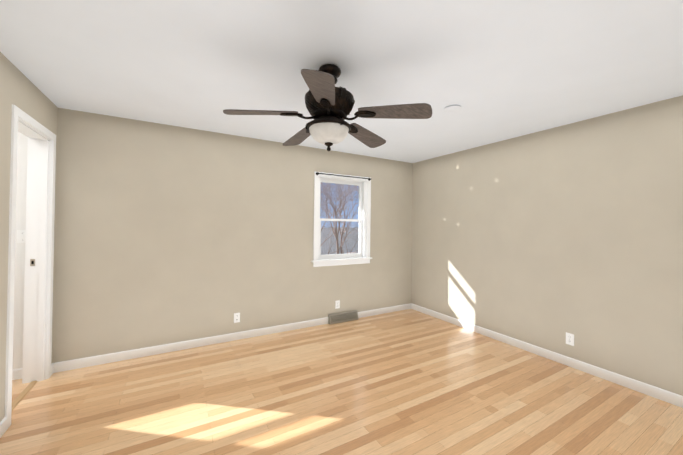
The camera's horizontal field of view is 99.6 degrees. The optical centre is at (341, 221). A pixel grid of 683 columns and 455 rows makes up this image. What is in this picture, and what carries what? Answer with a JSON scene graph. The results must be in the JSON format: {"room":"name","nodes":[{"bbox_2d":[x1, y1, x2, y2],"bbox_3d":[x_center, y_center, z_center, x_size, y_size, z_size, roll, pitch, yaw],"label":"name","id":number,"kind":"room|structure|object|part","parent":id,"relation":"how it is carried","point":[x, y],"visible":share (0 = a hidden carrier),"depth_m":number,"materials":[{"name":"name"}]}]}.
{"room":"empty bedroom","nodes":[
{"label":"empty bedroom","id":0,"kind":"room"},
{"bbox_2d":[0,52,57,421],"bbox_3d":[-1.562,0.067,0.710,0.070,2.620,4.450,1,-1,-30],"label":"wall","id":1,"kind":"structure","parent":0,"point":[21,90],"depth_m":1.90,"materials":[{"name":"beige paint"}]},
{"bbox_2d":[0,417,7,437],"bbox_3d":[-1.376,1.332,0.430,0.013,0.088,3.427,1,-1,-30],"label":"baseboard","id":2,"kind":"structure","parent":1,"relation":"attached to","point":[4,423],"depth_m":1.88,"materials":[{"name":"white wood"}]},
{"bbox_2d":[5,104,55,428],"bbox_3d":[-2.474,0.296,2.224,0.164,2.168,0.781,1,-1,-30],"label":"door frame","id":3,"kind":"structure","parent":1,"relation":"attached to","point":[39,257],"depth_m":2.49,"materials":[{"name":"white wood"}]},
{"bbox_2d":[12,108,412,369],"bbox_3d":[-1.726,0.089,3.267,6.930,2.620,0.150,1,-1,-30],"label":"wall","id":4,"kind":"structure","parent":0,"point":[166,234],"depth_m":3.20,"materials":[{"name":"beige paint"}]},
{"bbox_2d":[12,368,22,379],"bbox_3d":[-3.661,1.320,2.061,2.050,0.088,0.013,1,-1,-30],"label":"baseboard","id":5,"kind":"structure","parent":4,"relation":"attached to","point":[16,373],"depth_m":2.53,"materials":[{"name":"white wood"}]},
{"bbox_2d":[17,230,25,242],"bbox_3d":[-2.817,0.129,2.546,0.070,0.114,0.014,1,-1,-30],"label":"light switch","id":6,"kind":"object","parent":4,"relation":"attached to","point":[21,235],"visible":0.92,"depth_m":2.54,"materials":[{"name":"white plastic"}]},
{"bbox_2d":[51,303,411,374],"bbox_3d":[-0.731,1.371,3.725,4.410,0.088,0.040,1,-1,-30],"label":"baseboard","id":7,"kind":"structure","parent":4,"relation":"attached to","point":[159,349],"depth_m":3.21,"materials":[{"name":"white wood"}]},
{"bbox_2d":[234,313,239,322],"bbox_3d":[-1.248,1.144,3.446,0.070,0.114,0.009,1,-1,-30],"label":"electrical outlet","id":8,"kind":"object","parent":4,"relation":"attached to","point":[236,317],"visible":1,"depth_m":3.44,"materials":[{"name":"white plastic"}]},
{"bbox_2d":[335,300,339,308],"bbox_3d":[-0.056,1.182,4.130,0.070,0.114,0.009,1,-1,-30],"label":"electrical outlet","id":9,"kind":"object","parent":4,"relation":"attached to","point":[337,304],"visible":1,"depth_m":4.13,"materials":[{"name":"white plastic"}]},
{"bbox_2d":[311,171,371,266],"bbox_3d":[-0.008,-0.031,4.245,0.990,1.306,0.222,1,-1,-30],"label":"room window","id":10,"kind":"structure","parent":4,"relation":"in","point":[362,256],"depth_m":4.24,"materials":[{"name":"white wood"}]},
{"bbox_3d":[-0.012,-0.048,4.253,0.678,1.039,0.036,1,-1,-30],"label":"glass","id":11,"kind":"part","parent":10,"relation":"part of","materials":[{"name":"clear glass"}]},
{"bbox_2d":[316,172,370,180],"bbox_3d":[0.056,-0.656,4.153,0.914,0.042,0.052,1,-1,-30],"label":"curtain rod","id":12,"kind":"object","parent":10,"relation":"attached to","point":[317,173],"visible":0.98,"depth_m":4.11,"materials":[{"name":"black metal"}]},
{"bbox_2d":[328,310,357,324],"bbox_3d":[0.034,1.366,4.141,0.470,0.125,0.052,1,-1,-30],"label":"floor vent","id":13,"kind":"object","parent":4,"relation":"attached to","point":[336,318],"visible":1,"depth_m":4.12,"materials":[{"name":"grey metal"}]},
{"bbox_2d":[0,309,682,454],"bbox_3d":[-0.635,1.424,1.324,6.930,0.060,4.600,1,-1,-30],"label":"floor","id":14,"kind":"structure","parent":0,"point":[408,382],"depth_m":2.25,"materials":[{"name":"brown wood"}]},
{"bbox_2d":[11,380,37,411],"bbox_3d":[-2.491,1.376,2.211,0.048,0.007,0.655,1,-1,-30],"label":"trim","id":15,"kind":"structure","parent":14,"relation":"on","point":[22,395],"depth_m":2.30,"materials":[{"name":"brown wood"}]},
{"bbox_2d":[0,0,682,162],"bbox_3d":[-0.605,-1.071,1.348,6.930,0.050,4.600,1,-1,-30],"label":"ceiling","id":16,"kind":"structure","parent":0,"point":[498,70],"depth_m":1.84,"materials":[{"name":"white paint"}]},
{"bbox_2d":[223,64,431,150],"bbox_3d":[-0.111,-0.754,1.973,1.280,0.560,1.247,1,-1,-30],"label":"fan","id":17,"kind":"object","parent":16,"relation":"hanging from","point":[329,105],"visible":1,"depth_m":1.83,"materials":[{"name":"brown wood"}]},
{"bbox_3d":[-0.085,-0.579,1.942,0.267,0.103,0.267,1,-1,-30],"label":"lamp shade","id":18,"kind":"part","parent":17,"relation":"part of","materials":[{"name":"white glass"}]},
{"bbox_2d":[444,105,460,111],"bbox_3d":[0.986,-1.009,2.563,0.142,0.012,0.142,1,-1,-30],"label":"smoke detector","id":19,"kind":"object","parent":16,"relation":"attached to","point":[452,108],"visible":0.9,"depth_m":2.55,"materials":[{"name":"white paint"}]},
{"bbox_2d":[411,95,682,395],"bbox_3d":[2.359,0.136,2.958,0.150,2.620,4.450,1,-1,-30],"label":"wall","id":20,"kind":"structure","parent":0,"point":[547,239],"depth_m":2.90,"materials":[{"name":"beige paint"}]},
{"bbox_2d":[412,304,682,407],"bbox_3d":[2.238,1.400,2.966,0.013,0.088,4.230,1,-1,-30],"label":"baseboard","id":21,"kind":"structure","parent":20,"relation":"attached to","point":[650,390],"depth_m":2.87,"materials":[{"name":"white wood"}]},
{"bbox_2d":[566,332,573,345],"bbox_3d":[2.288,1.174,2.890,0.009,0.114,0.070,1,-1,-30],"label":"electrical outlet","id":22,"kind":"object","parent":20,"relation":"attached to","point":[569,339],"visible":1,"depth_m":2.89,"materials":[{"name":"white plastic"}]},
{"label":"outside","id":23,"kind":"structure","parent":0,"visible":0},
{"bbox_3d":[-7.788,2.077,23.601,70.000,0.120,41.170,1,-1,-30],"label":"ground","id":24,"kind":"structure","parent":23,"visible":0},
{"bbox_2d":[320,182,358,253],"bbox_3d":[-0.174,-1.103,10.662,9.565,6.190,6.642,1,-1,-30],"label":"tree","id":25,"kind":"object","parent":24,"relation":"on","point":[337,213],"depth_m":10.61,"materials":[{"name":"brown plant"}]},
{"bbox_2d":[321,227,358,254],"bbox_3d":[0.668,1.129,12.993,30.090,1.782,0.108,1,-1,-30],"label":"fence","id":26,"kind":"object","parent":24,"relation":"on","point":[333,239],"depth_m":12.60,"materials":[{"name":"grey wood"}]}
]}

